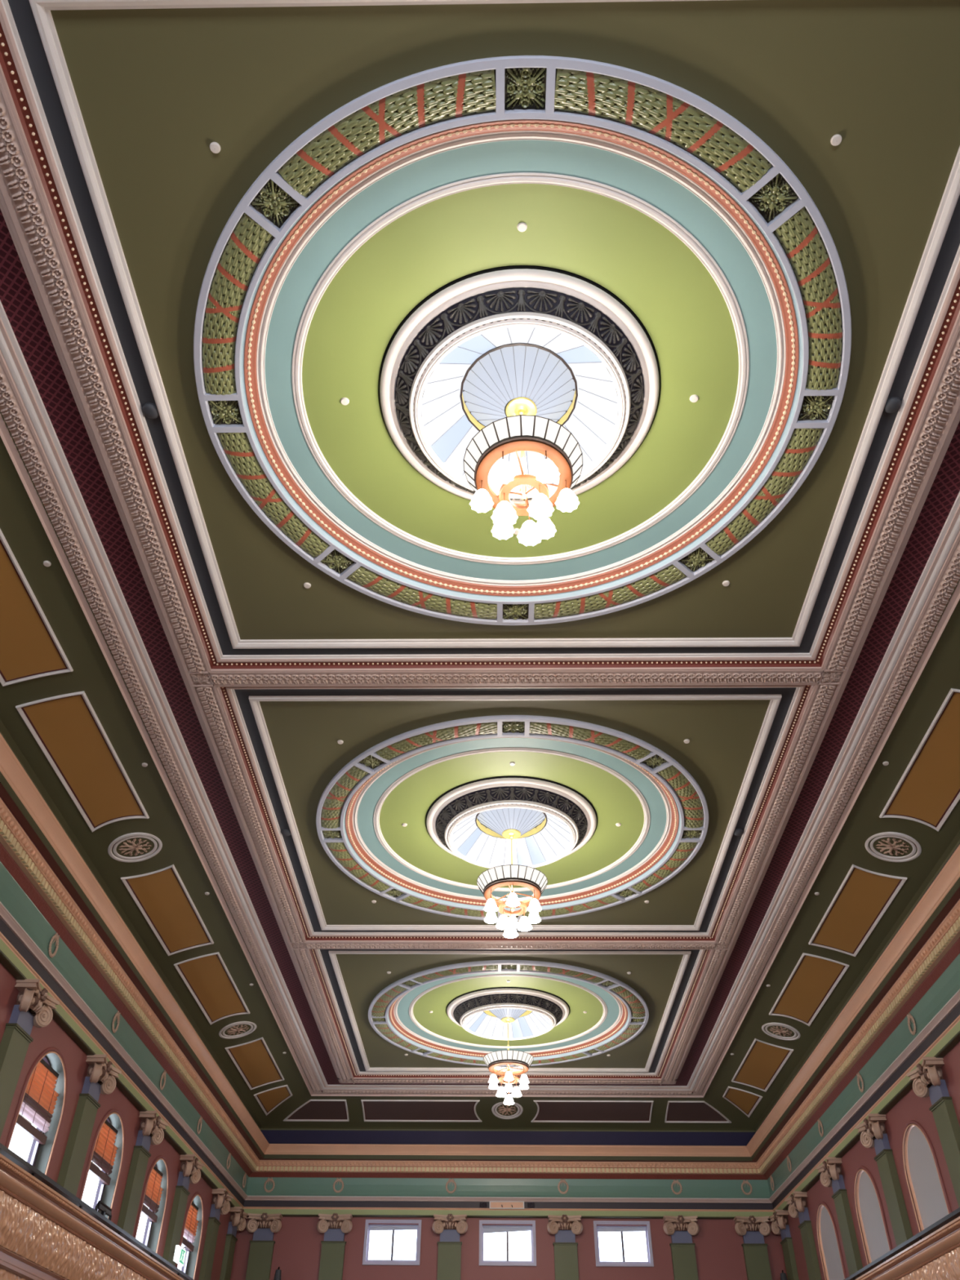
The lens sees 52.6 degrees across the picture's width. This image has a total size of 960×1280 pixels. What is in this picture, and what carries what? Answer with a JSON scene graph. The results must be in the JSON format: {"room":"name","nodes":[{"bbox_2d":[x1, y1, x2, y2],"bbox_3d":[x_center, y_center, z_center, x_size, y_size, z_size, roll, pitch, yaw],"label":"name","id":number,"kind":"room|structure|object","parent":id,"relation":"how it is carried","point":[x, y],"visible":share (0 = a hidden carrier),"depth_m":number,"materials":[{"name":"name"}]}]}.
{"room":"ballroom","nodes":[
{"label":"ballroom","id":0,"kind":"room"},
{"bbox_2d":[0,962,230,1279],"bbox_3d":[-7.163,3.914,10.392,0.300,10.950,40.678,0,-41,1],"label":"wall","id":1,"kind":"structure","parent":0,"point":[52,1035],"depth_m":17.83,"materials":[{"name":"paint"}]},
{"bbox_2d":[0,978,59,1137],"bbox_3d":[-6.781,7.013,13.442,0.340,4.417,0.972,0,-41,1],"label":"pilaster","id":2,"kind":"object","parent":1,"relation":"attached to","point":[16,1038],"visible":1,"depth_m":14.36,"materials":[{"name":"green paint"}]},
{"bbox_2d":[4,1047,67,1175],"bbox_3d":[-7.053,7.873,14.902,0.327,3.070,1.720,0,-41,1],"label":"window","id":3,"kind":"structure","parent":1,"relation":"in","point":[35,1147],"depth_m":15.51,"materials":[{"name":"paint"}]},
{"bbox_2d":[15,1058,58,1144],"bbox_3d":[-7.025,7.282,15.422,0.074,1.005,1.380,0,-41,1],"label":"slat blind","id":4,"kind":"object","parent":3,"relation":"attached to","point":[40,1096],"visible":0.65,"depth_m":15.45,"materials":[{"name":"orange"}]},
{"bbox_2d":[57,1054,121,1195],"bbox_3d":[-6.732,9.207,15.933,0.340,4.417,0.972,0,-41,1],"label":"pilaster","id":5,"kind":"object","parent":1,"relation":"attached to","point":[101,1075],"visible":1,"depth_m":16.69,"materials":[{"name":"green paint"}]},
{"bbox_2d":[0,1153,184,1279],"bbox_3d":[-5.944,5.437,9.013,2.171,1.460,40.658,0,-41,1],"label":"gallery","id":6,"kind":"object","parent":1,"relation":"attached to","point":[44,1235],"visible":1,"depth_m":11.15,"materials":[{"name":"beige paint"}]},
{"bbox_2d":[0,1142,194,1279],"bbox_3d":[-4.904,4.854,9.500,0.090,0.075,40.548,0,-41,1],"label":"rail","id":7,"kind":"object","parent":6,"relation":"on","point":[5,1151],"visible":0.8,"depth_m":11.84,"materials":[{"name":"black metal"}]},
{"bbox_2d":[94,1200,111,1220],"bbox_3d":[-5.127,8.312,12.745,0.040,1.590,0.640,0,-41,1],"label":"metal stand","id":8,"kind":"object","parent":6,"relation":"on","point":[105,1210],"visible":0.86,"depth_m":13.19,"materials":[{"name":"black"}]},
{"bbox_2d":[79,1108,124,1216],"bbox_3d":[-7.003,10.068,17.393,0.327,3.070,1.720,0,-41,1],"label":"window","id":9,"kind":"structure","parent":1,"relation":"in","point":[100,1188],"depth_m":18.05,"materials":[{"name":"paint"}]},
{"bbox_2d":[88,1120,118,1185],"bbox_3d":[-6.975,9.428,17.956,0.074,0.875,1.380,0,-41,1],"label":"slat blind","id":10,"kind":"object","parent":9,"relation":"attached to","point":[104,1152],"visible":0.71,"depth_m":18.01,"materials":[{"name":"orange"}]},
{"bbox_2d":[116,1111,168,1235],"bbox_3d":[-6.683,11.408,18.432,0.340,4.417,0.972,0,-41,1],"label":"pilaster","id":11,"kind":"object","parent":1,"relation":"attached to","point":[152,1127],"visible":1,"depth_m":19.17,"materials":[{"name":"green paint"}]},
{"bbox_2d":[133,1155,168,1253],"bbox_3d":[-6.954,12.262,19.884,0.327,3.070,1.720,0,-41,1],"label":"window","id":12,"kind":"structure","parent":1,"relation":"in","point":[148,1224],"depth_m":20.51,"materials":[{"name":"paint"}]},
{"bbox_2d":[141,1165,163,1222],"bbox_3d":[-6.926,11.622,20.447,0.074,0.875,1.380,0,-41,1],"label":"slat blind","id":13,"kind":"object","parent":12,"relation":"attached to","point":[153,1192],"visible":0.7,"depth_m":20.53,"materials":[{"name":"orange"}]},
{"bbox_2d":[162,1154,204,1266],"bbox_3d":[-6.634,13.595,20.915,0.340,4.417,0.972,0,-41,1],"label":"pilaster","id":14,"kind":"object","parent":1,"relation":"attached to","point":[190,1167],"visible":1,"depth_m":21.68,"materials":[{"name":"green paint"}]},
{"bbox_2d":[173,1244,186,1266],"bbox_3d":[-6.375,13.082,20.596,0.270,0.350,1.305,12,-43,-12],"label":"exit sign","id":15,"kind":"object","parent":14,"relation":"attached to","point":[180,1252],"visible":1,"depth_m":20.25,"materials":[{"name":"white"}]},
{"bbox_2d":[175,1191,204,1279],"bbox_3d":[-6.905,14.456,22.375,0.327,3.070,1.720,0,-41,1],"label":"window","id":16,"kind":"structure","parent":1,"relation":"in","point":[184,1268],"depth_m":23.02,"materials":[{"name":"paint"}]},
{"bbox_2d":[182,1201,198,1251],"bbox_3d":[-6.877,13.816,22.938,0.074,0.875,1.380,0,-41,1],"label":"slat blind","id":17,"kind":"object","parent":16,"relation":"attached to","point":[191,1224],"visible":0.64,"depth_m":23.04,"materials":[{"name":"orange"}]},
{"bbox_2d":[198,1188,233,1279],"bbox_3d":[-6.585,15.757,23.369,0.340,4.417,0.972,0,-41,1],"label":"pilaster","id":18,"kind":"object","parent":1,"relation":"attached to","point":[220,1204],"visible":1,"depth_m":24.17,"materials":[{"name":"green paint"}]},
{"bbox_2d":[219,1206,248,1279],"bbox_3d":[-6.554,17.131,24.929,0.340,4.417,0.972,0,-41,1],"label":"pilaster","id":19,"kind":"object","parent":1,"relation":"attached to","point":[237,1222],"visible":1,"depth_m":25.81,"materials":[{"name":"green paint"}]},
{"bbox_2d":[0,861,959,1219],"bbox_3d":[0.454,2.126,11.817,14.916,0.965,40.698,0,-41,1],"label":"frieze","id":20,"kind":"object","parent":1,"relation":"attached to","point":[85,1013],"visible":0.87,"depth_m":22.95,"materials":[{"name":"green paint"}]},
{"bbox_2d":[48,933,59,957],"bbox_3d":[-6.737,4.834,15.360,0.039,0.382,0.323,0,-41,1],"label":"wreath","id":21,"kind":"object","parent":20,"relation":"attached to","point":[55,936],"visible":1,"depth_m":15.37,"materials":[{"name":"paint"}]},
{"bbox_2d":[111,1010,120,1033],"bbox_3d":[-6.688,7.028,17.851,0.039,0.382,0.323,0,-41,1],"label":"wreath","id":22,"kind":"object","parent":20,"relation":"attached to","point":[117,1014],"visible":1,"depth_m":17.85,"materials":[{"name":"paint"}]},
{"bbox_2d":[160,1070,166,1089],"bbox_3d":[-6.639,9.229,20.350,0.039,0.382,0.323,0,-41,1],"label":"wreath","id":23,"kind":"object","parent":20,"relation":"attached to","point":[164,1073],"visible":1,"depth_m":20.34,"materials":[{"name":"paint"}]},
{"bbox_2d":[263,1177,275,1192],"bbox_3d":[-5.904,15.279,27.211,0.323,0.382,0.039,0,-41,1],"label":"wreath","id":24,"kind":"object","parent":20,"relation":"attached to","point":[268,1180],"visible":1,"depth_m":27.22,"materials":[{"name":"paint"}]},
{"bbox_2d":[333,1177,343,1192],"bbox_3d":[-3.965,15.272,27.180,0.323,0.382,0.039,0,-41,1],"label":"wreath","id":25,"kind":"object","parent":20,"relation":"attached to","point":[337,1179],"visible":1,"depth_m":27.18,"materials":[{"name":"paint"}]},
{"bbox_2d":[445,1178,456,1193],"bbox_3d":[-0.810,15.259,27.128,0.323,0.382,0.039,0,-41,1],"label":"wreath","id":26,"kind":"object","parent":20,"relation":"attached to","point":[450,1180],"visible":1,"depth_m":27.13,"materials":[{"name":"paint"}]},
{"bbox_2d":[489,1200,524,1208],"bbox_3d":[0.741,15.598,26.797,0.960,0.180,0.102,0,-41,1],"label":"wall panel","id":27,"kind":"object","parent":20,"relation":"attached to","point":[493,1204],"visible":1,"depth_m":26.80,"materials":[{"name":"pink paint"}]},
{"bbox_2d":[557,1178,568,1194],"bbox_3d":[2.319,15.247,27.077,0.323,0.382,0.039,0,-41,1],"label":"wreath","id":28,"kind":"object","parent":20,"relation":"attached to","point":[561,1180],"visible":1,"depth_m":27.07,"materials":[{"name":"paint"}]},
{"bbox_2d":[671,1179,682,1194],"bbox_3d":[5.474,15.234,27.026,0.323,0.382,0.039,0,-41,1],"label":"wreath","id":29,"kind":"object","parent":20,"relation":"attached to","point":[674,1180],"visible":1,"depth_m":27.03,"materials":[{"name":"paint"}]},
{"bbox_2d":[741,1179,752,1195],"bbox_3d":[7.414,15.227,26.994,0.323,0.382,0.039,0,-41,1],"label":"wreath","id":30,"kind":"object","parent":20,"relation":"attached to","point":[744,1182],"visible":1,"depth_m":27.00,"materials":[{"name":"paint"}]},
{"bbox_2d":[817,1118,823,1137],"bbox_3d":[7.926,11.360,22.597,0.039,0.382,0.323,0,-41,1],"label":"wreath","id":31,"kind":"object","parent":20,"relation":"attached to","point":[820,1122],"visible":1,"depth_m":22.60,"materials":[{"name":"paint"}]},
{"bbox_2d":[856,1072,863,1093],"bbox_3d":[7.877,9.172,20.113,0.039,0.382,0.323,0,-41,1],"label":"wreath","id":32,"kind":"object","parent":20,"relation":"attached to","point":[859,1075],"visible":1,"depth_m":20.11,"materials":[{"name":"paint"}]},
{"bbox_2d":[906,1012,915,1035],"bbox_3d":[7.827,6.971,17.615,0.039,0.382,0.323,0,-41,1],"label":"wreath","id":33,"kind":"object","parent":20,"relation":"attached to","point":[909,1016],"visible":1,"depth_m":17.62,"materials":[{"name":"paint"}]},
{"bbox_2d":[0,0,959,1146],"bbox_3d":[0.471,0.451,13.292,15.800,2.100,41.782,0,-41,1],"label":"ceiling","id":34,"kind":"structure","parent":0,"point":[154,88],"depth_m":11.58,"materials":[{"name":"green paint"}]},
{"bbox_2d":[0,528,73,686],"bbox_3d":[-5.939,-0.557,11.782,0.873,0.296,3.242,0,-41,1],"label":"panel","id":35,"kind":"object","parent":34,"relation":"attached to","point":[30,649],"visible":1,"depth_m":12.41,"materials":[{"name":"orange paint"}]},
{"bbox_2d":[15,691,149,831],"bbox_3d":[-5.883,1.913,14.587,0.873,0.296,3.342,0,-41,1],"label":"panel","id":36,"kind":"object","parent":34,"relation":"attached to","point":[66,728],"visible":1,"depth_m":14.42,"materials":[{"name":"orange paint"}]},
{"bbox_2d":[107,832,162,862],"bbox_3d":[-5.843,3.503,16.455,0.874,0.316,0.874,-33,-51,32],"label":"roundel","id":37,"kind":"object","parent":34,"relation":"attached to","point":[115,842],"visible":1,"depth_m":16.42,"materials":[{"name":"beige paint"}]},
{"bbox_2d":[120,864,213,955],"bbox_3d":[-5.811,5.123,18.230,0.873,0.296,3.242,0,-41,1],"label":"panel","id":38,"kind":"object","parent":34,"relation":"attached to","point":[162,896],"visible":1,"depth_m":18.16,"materials":[{"name":"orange paint"}]},
{"bbox_2d":[173,951,249,1024],"bbox_3d":[-5.756,7.593,21.035,0.873,0.296,3.342,0,-41,1],"label":"panel","id":39,"kind":"object","parent":34,"relation":"attached to","point":[207,978],"visible":1,"depth_m":20.92,"materials":[{"name":"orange paint"}]},
{"bbox_2d":[209,142,220,153],"bbox_3d":[-2.231,-4.140,8.170,0.092,0.026,0.091,0,-41,1],"label":"ceiling sensor","id":40,"kind":"object","parent":34,"relation":"attached to","point":[215,147],"visible":1,"depth_m":8.16,"materials":[{"name":"white plastic"}]},
{"bbox_2d":[218,1021,256,1039],"bbox_3d":[-5.716,9.183,22.904,0.874,0.316,0.874,-33,-51,32],"label":"roundel","id":41,"kind":"object","parent":34,"relation":"attached to","point":[238,1030],"visible":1,"depth_m":22.87,"materials":[{"name":"beige paint"}]},
{"bbox_2d":[225,1036,284,1089],"bbox_3d":[-5.684,10.786,24.660,0.873,0.296,3.192,0,-41,1],"label":"panel","id":42,"kind":"object","parent":34,"relation":"attached to","point":[253,1060],"visible":1,"depth_m":24.63,"materials":[{"name":"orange paint"}]},
{"bbox_2d":[253,1084,292,1115],"bbox_3d":[-5.640,12.767,26.909,0.873,0.296,1.879,0,-41,1],"label":"panel","id":43,"kind":"object","parent":34,"relation":"attached to","point":[268,1100],"visible":1,"depth_m":26.73,"materials":[{"name":"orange paint"}]},
{"bbox_2d":[283,1099,349,1121],"bbox_3d":[-4.716,13.377,27.607,1.909,0.318,1.003,0,-41,1],"label":"panel","id":44,"kind":"object","parent":34,"relation":"attached to","point":[313,1110],"visible":1,"depth_m":27.70,"materials":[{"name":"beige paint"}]},
{"bbox_2d":[360,1099,482,1121],"bbox_3d":[-1.641,13.365,27.556,3.397,0.318,1.003,0,-41,1],"label":"panel","id":45,"kind":"object","parent":34,"relation":"attached to","point":[374,1110],"visible":1,"depth_m":27.61,"materials":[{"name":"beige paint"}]},
{"bbox_2d":[0,0,959,671],"bbox_3d":[0.407,-2.372,10.053,8.346,0.145,8.346,0,-41,1],"label":"trim","id":46,"kind":"structure","parent":34,"relation":"attached to","point":[35,77],"depth_m":10.12,"materials":[{"name":"beige paint"}]},
{"bbox_2d":[141,402,159,418],"bbox_3d":[-3.439,-2.378,10.134,0.194,0.060,0.194,0,-41,1],"label":"ceiling medallion","id":47,"kind":"object","parent":46,"relation":"attached to","point":[149,410],"visible":1,"depth_m":10.10,"materials":[{"name":"plastic"}]},
{"bbox_2d":[883,396,902,413],"bbox_3d":[4.254,-2.408,10.009,0.194,0.060,0.194,0,-41,1],"label":"ceiling medallion","id":48,"kind":"object","parent":46,"relation":"attached to","point":[893,404],"visible":1,"depth_m":9.98,"materials":[{"name":"plastic"}]},
{"bbox_2d":[0,79,959,1084],"bbox_3d":[0.471,0.497,13.252,9.126,0.122,34.908,0,-41,1],"label":"beam","id":49,"kind":"structure","parent":34,"relation":"attached to","point":[22,206],"depth_m":13.08,"materials":[{"name":"paint"}]},
{"bbox_2d":[0,733,959,1179],"bbox_3d":[0.460,1.505,12.364,14.536,0.750,40.318,0,-41,1],"label":"crown molding","id":50,"kind":"structure","parent":34,"relation":"attached to","point":[36,851],"depth_m":20.12,"materials":[{"name":"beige paint"}]},
{"bbox_2d":[0,300,959,1097],"bbox_3d":[0.471,0.503,13.246,10.896,0.160,36.678,0,-41,1],"label":"trim","id":51,"kind":"structure","parent":34,"relation":"attached to","point":[22,407],"depth_m":14.04,"materials":[{"name":"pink paint"}]},
{"bbox_2d":[491,1102,523,1119],"bbox_3d":[0.774,13.320,27.551,0.874,0.316,0.874,32,-50,-30],"label":"roundel","id":52,"kind":"object","parent":34,"relation":"attached to","point":[494,1109],"visible":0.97,"depth_m":27.55,"materials":[{"name":"beige paint"}]},
{"bbox_2d":[368,960,648,1066],"bbox_3d":[0.663,8.874,23.049,6.599,0.522,6.599,14,-43,-15],"label":"ceiling medallion","id":53,"kind":"object","parent":34,"relation":"attached to","point":[481,995],"visible":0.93,"depth_m":22.84,"materials":[{"name":"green paint"}]},
{"bbox_2d":[483,1017,533,1105],"bbox_3d":[0.653,9.654,22.362,1.171,1.811,1.173,13,-43,-14],"label":"chandelier","id":54,"kind":"object","parent":53,"relation":"hanging from","point":[492,1060],"visible":1,"depth_m":21.99,"materials":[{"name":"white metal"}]},
{"bbox_2d":[306,949,713,1079],"bbox_3d":[0.662,8.988,22.949,8.346,0.145,8.346,0,-41,1],"label":"trim","id":55,"kind":"structure","parent":34,"relation":"attached to","point":[694,962],"depth_m":22.94,"materials":[{"name":"beige paint"}]},
{"bbox_2d":[315,715,708,920],"bbox_3d":[0.536,3.194,16.601,6.599,0.522,6.599,16,-44,-17],"label":"ceiling medallion","id":56,"kind":"object","parent":34,"relation":"attached to","point":[413,777],"visible":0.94,"depth_m":16.22,"materials":[{"name":"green paint"}]},
{"bbox_2d":[476,828,547,937],"bbox_3d":[0.526,3.944,15.940,1.171,1.731,1.173,13,-43,-14],"label":"chandelier","id":57,"kind":"object","parent":56,"relation":"hanging from","point":[492,878],"visible":1,"depth_m":15.53,"materials":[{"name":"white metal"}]},
{"bbox_2d":[214,684,817,942],"bbox_3d":[0.535,3.308,16.501,8.346,0.145,8.346,0,-41,1],"label":"trim","id":58,"kind":"structure","parent":34,"relation":"attached to","point":[788,704],"depth_m":15.46,"materials":[{"name":"beige paint"}]},
{"bbox_2d":[280,828,291,835],"bbox_3d":[-3.311,3.302,16.582,0.194,0.060,0.194,0,-41,1],"label":"ceiling medallion","id":59,"kind":"object","parent":58,"relation":"attached to","point":[285,832],"visible":1,"depth_m":16.54,"materials":[{"name":"plastic"}]},
{"bbox_2d":[733,828,743,835],"bbox_3d":[4.381,3.272,16.457,0.194,0.060,0.194,0,-41,1],"label":"ceiling medallion","id":60,"kind":"object","parent":58,"relation":"attached to","point":[738,832],"visible":1,"depth_m":16.41,"materials":[{"name":"stone"}]},
{"bbox_2d":[193,55,851,625],"bbox_3d":[0.409,-2.486,10.153,6.599,0.522,6.599,-16,-44,18],"label":"ceiling medallion","id":61,"kind":"object","parent":34,"relation":"attached to","point":[642,201],"visible":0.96,"depth_m":9.48,"materials":[{"name":"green paint"}]},
{"bbox_2d":[516,222,527,231],"bbox_3d":[0.382,-3.736,8.789,0.092,0.026,0.091,0,-41,1],"label":"ceiling sensor","id":62,"kind":"object","parent":61,"relation":"attached to","point":[520,225],"visible":1,"depth_m":8.78,"materials":[{"name":"white plastic"}]},
{"bbox_2d":[463,396,582,546],"bbox_3d":[0.419,-1.736,9.492,1.171,1.731,1.173,13,-43,-14],"label":"chandelier","id":63,"kind":"object","parent":61,"relation":"hanging from","point":[522,430],"visible":1,"depth_m":9.09,"materials":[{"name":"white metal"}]},
{"bbox_2d":[689,394,698,402],"bbox_3d":[2.239,-2.520,10.147,0.092,0.026,0.091,0,-41,1],"label":"ceiling sensor","id":64,"kind":"object","parent":61,"relation":"attached to","point":[695,397],"visible":1,"depth_m":10.13,"materials":[{"name":"white plastic"}]},
{"bbox_2d":[531,1100,653,1122],"bbox_3d":[3.159,13.346,27.478,3.417,0.318,1.003,0,-41,1],"label":"panel","id":65,"kind":"object","parent":34,"relation":"attached to","point":[548,1111],"visible":1,"depth_m":27.53,"materials":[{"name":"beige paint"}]},
{"bbox_2d":[664,1100,731,1123],"bbox_3d":[6.223,13.334,27.428,1.909,0.318,1.003,0,-41,1],"label":"panel","id":66,"kind":"object","parent":34,"relation":"attached to","point":[677,1111],"visible":1,"depth_m":27.53,"materials":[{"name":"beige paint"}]},
{"bbox_2d":[722,1086,762,1117],"bbox_3d":[7.120,12.717,26.701,0.873,0.296,1.879,0,-41,1],"label":"panel","id":67,"kind":"object","parent":34,"relation":"attached to","point":[745,1101],"visible":1,"depth_m":26.52,"materials":[{"name":"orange paint"}]},
{"bbox_2d":[731,1038,793,1092],"bbox_3d":[7.075,10.736,24.452,0.873,0.296,3.192,0,-41,1],"label":"panel","id":68,"kind":"object","parent":34,"relation":"attached to","point":[762,1062],"visible":1,"depth_m":24.42,"materials":[{"name":"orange paint"}]},
{"bbox_2d":[761,1022,800,1040],"bbox_3d":[7.038,9.132,22.695,0.860,0.316,0.886,-12,-43,14],"label":"roundel","id":69,"kind":"object","parent":34,"relation":"attached to","point":[795,1031],"visible":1,"depth_m":22.66,"materials":[{"name":"beige paint"}]},
{"bbox_2d":[768,952,848,1026],"bbox_3d":[7.003,7.543,20.827,0.873,0.296,3.342,0,-41,1],"label":"panel","id":70,"kind":"object","parent":34,"relation":"attached to","point":[812,980],"visible":1,"depth_m":20.71,"materials":[{"name":"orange paint"}]},
{"bbox_2d":[830,133,841,146],"bbox_3d":[2.969,-4.160,8.086,0.092,0.026,0.091,0,-41,1],"label":"ceiling sensor","id":71,"kind":"object","parent":34,"relation":"attached to","point":[836,140],"visible":1,"depth_m":8.07,"materials":[{"name":"white plastic"}]},
{"bbox_2d":[808,863,906,956],"bbox_3d":[6.948,5.072,18.022,0.873,0.296,3.242,0,-41,1],"label":"panel","id":72,"kind":"object","parent":34,"relation":"attached to","point":[864,895],"visible":1,"depth_m":17.95,"materials":[{"name":"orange paint"}]},
{"bbox_2d":[864,831,921,862],"bbox_3d":[6.910,3.452,16.247,0.860,0.316,0.886,-12,-43,14],"label":"roundel","id":73,"kind":"object","parent":34,"relation":"attached to","point":[913,842],"visible":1,"depth_m":16.21,"materials":[{"name":"beige paint"}]},
{"bbox_2d":[879,688,959,831],"bbox_3d":[6.876,1.863,14.379,0.873,0.296,3.342,0,-41,1],"label":"panel","id":74,"kind":"object","parent":34,"relation":"attached to","point":[927,791],"visible":1,"depth_m":14.67,"materials":[{"name":"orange paint"}]},
{"bbox_2d":[230,1090,787,1279],"bbox_3d":[0.740,17.442,25.660,14.940,10.950,0.350,0,-41,1],"label":"wall","id":75,"kind":"structure","parent":0,"point":[297,1248],"depth_m":26.17,"materials":[{"name":"paint"}]},
{"bbox_2d":[245,1213,282,1279],"bbox_3d":[-5.927,17.471,25.307,0.972,4.417,0.340,0,-41,1],"label":"pilaster","id":76,"kind":"object","parent":75,"relation":"attached to","point":[262,1244],"visible":1,"depth_m":26.32,"materials":[{"name":"green paint"}]},
{"bbox_2d":[273,1266,280,1279],"bbox_3d":[-5.265,16.765,25.571,0.220,0.335,0.863,0,-41,1],"label":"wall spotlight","id":77,"kind":"object","parent":75,"relation":"attached to","point":[277,1273],"visible":1,"depth_m":25.26,"materials":[{"name":"black metal"}]},
{"bbox_2d":[316,1213,352,1279],"bbox_3d":[-3.999,18.573,24.298,0.972,7.377,0.340,0,-41,1],"label":"pilaster","id":78,"kind":"object","parent":75,"relation":"attached to","point":[333,1246],"visible":1,"depth_m":26.30,"materials":[{"name":"green paint"}]},
{"bbox_2d":[362,1219,421,1265],"bbox_3d":[-2.382,16.426,26.457,1.540,1.060,0.210,0,-41,1],"label":"window","id":79,"kind":"structure","parent":75,"relation":"in","point":[366,1261],"depth_m":26.37,"materials":[{"name":"paint"}]},
{"bbox_2d":[369,1225,417,1230],"bbox_3d":[-2.379,16.176,26.711,1.320,0.130,0.060,0,-41,1],"label":"roller blind","id":80,"kind":"object","parent":79,"relation":"attached to","point":[371,1227],"visible":1,"depth_m":26.70,"materials":[{"name":"white fabric"}]},
{"bbox_2d":[431,1213,467,1279],"bbox_3d":[-0.844,18.561,24.246,0.972,7.377,0.340,0,-41,1],"label":"pilaster","id":81,"kind":"object","parent":75,"relation":"attached to","point":[449,1254],"visible":1,"depth_m":26.25,"materials":[{"name":"green paint"}]},
{"bbox_2d":[479,1220,536,1266],"bbox_3d":[0.748,16.413,26.406,1.540,1.060,0.210,0,-41,1],"label":"window","id":82,"kind":"structure","parent":75,"relation":"in","point":[482,1262],"depth_m":26.30,"materials":[{"name":"paint"}]},
{"bbox_2d":[483,1225,531,1233],"bbox_3d":[0.751,16.182,26.643,1.320,0.180,0.060,0,-41,1],"label":"roller blind","id":83,"kind":"object","parent":82,"relation":"attached to","point":[486,1229],"visible":1,"depth_m":26.64,"materials":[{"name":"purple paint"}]},
{"bbox_2d":[546,1214,582,1279],"bbox_3d":[2.285,18.549,24.195,0.972,7.377,0.340,0,-41,1],"label":"pilaster","id":84,"kind":"object","parent":75,"relation":"attached to","point":[566,1256],"visible":1,"depth_m":26.20,"materials":[{"name":"green paint"}]},
{"bbox_2d":[593,1220,653,1266],"bbox_3d":[3.877,16.401,26.355,1.540,1.060,0.210,0,-41,1],"label":"window","id":85,"kind":"structure","parent":75,"relation":"in","point":[649,1263],"depth_m":26.24,"materials":[{"name":"paint"}]},
{"bbox_2d":[597,1226,645,1231],"bbox_3d":[3.881,16.151,26.609,1.320,0.130,0.060,0,-41,1],"label":"roller blind","id":86,"kind":"object","parent":85,"relation":"attached to","point":[600,1228],"visible":1,"depth_m":26.60,"materials":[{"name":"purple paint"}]},
{"bbox_2d":[662,1214,699,1279],"bbox_3d":[5.440,18.536,24.144,0.972,7.377,0.340,0,-41,1],"label":"pilaster","id":87,"kind":"object","parent":75,"relation":"attached to","point":[682,1248],"visible":1,"depth_m":26.14,"materials":[{"name":"green paint"}]},
{"bbox_2d":[733,1215,772,1279],"bbox_3d":[7.391,17.418,25.090,0.972,4.417,0.340,0,-41,1],"label":"pilaster","id":88,"kind":"object","parent":75,"relation":"attached to","point":[754,1247],"visible":1,"depth_m":26.12,"materials":[{"name":"green paint"}]},
{"bbox_2d":[786,1041,959,1279],"bbox_3d":[7.920,3.854,10.147,0.070,10.950,40.678,0,-41,1],"label":"wall","id":89,"kind":"structure","parent":0,"point":[911,1106],"depth_m":19.06,"materials":[{"name":"paint"}]},
{"bbox_2d":[768,1209,799,1279],"bbox_3d":[8.004,17.074,24.692,0.340,4.417,0.972,0,-41,1],"label":"pilaster","id":90,"kind":"object","parent":89,"relation":"attached to","point":[780,1225],"visible":1,"depth_m":25.59,"materials":[{"name":"green paint"}]},
{"bbox_2d":[785,1191,822,1279],"bbox_3d":[7.973,15.699,23.132,0.340,4.417,0.972,0,-41,1],"label":"pilaster","id":91,"kind":"object","parent":89,"relation":"attached to","point":[797,1208],"visible":1,"depth_m":23.96,"materials":[{"name":"green paint"}]},
{"bbox_2d":[815,1201,846,1279],"bbox_3d":[8.163,14.524,22.190,0.160,2.958,1.656,0,-41,1],"label":"blind arch","id":92,"kind":"object","parent":89,"relation":"attached to","point":[829,1237],"visible":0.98,"depth_m":22.65,"materials":[{"name":"grey paint"}]},
{"bbox_2d":[816,1156,862,1275],"bbox_3d":[7.924,13.538,20.678,0.340,4.417,0.972,0,-41,1],"label":"pilaster","id":93,"kind":"object","parent":89,"relation":"attached to","point":[831,1175],"visible":1,"depth_m":21.39,"materials":[{"name":"green paint"}]},
{"bbox_2d":[853,1165,892,1265],"bbox_3d":[8.114,12.330,19.699,0.160,2.958,1.656,0,-41,1],"label":"blind arch","id":94,"kind":"object","parent":89,"relation":"attached to","point":[876,1230],"visible":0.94,"depth_m":20.15,"materials":[{"name":"grey paint"}]},
{"bbox_2d":[855,1113,913,1246],"bbox_3d":[7.875,11.350,18.195,0.340,4.417,0.972,0,-41,1],"label":"pilaster","id":95,"kind":"object","parent":89,"relation":"attached to","point":[873,1130],"visible":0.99,"depth_m":18.91,"materials":[{"name":"green paint"}]},
{"bbox_2d":[854,1216,959,1279],"bbox_3d":[6.783,5.387,8.806,2.171,1.460,40.658,0,-41,1],"label":"gallery","id":96,"kind":"object","parent":89,"relation":"attached to","point":[935,1256],"visible":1,"depth_m":12.60,"materials":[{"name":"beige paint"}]},
{"bbox_2d":[844,1207,959,1279],"bbox_3d":[5.755,4.812,9.326,0.090,0.075,40.548,0,-41,1],"label":"rail","id":97,"kind":"object","parent":96,"relation":"on","point":[955,1214],"visible":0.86,"depth_m":13.17,"materials":[{"name":"black metal"}]},
{"bbox_2d":[901,1120,951,1232],"bbox_3d":[8.064,10.136,17.208,0.160,2.958,1.656,0,-41,1],"label":"blind arch","id":98,"kind":"object","parent":89,"relation":"attached to","point":[933,1203],"visible":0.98,"depth_m":17.65,"materials":[{"name":"grey paint"}]},
{"bbox_2d":[906,1057,959,1207],"bbox_3d":[7.826,9.149,15.696,0.340,4.417,0.972,0,-41,1],"label":"pilaster","id":99,"kind":"object","parent":89,"relation":"attached to","point":[927,1077],"visible":1,"depth_m":16.57,"materials":[{"name":"green paint"}]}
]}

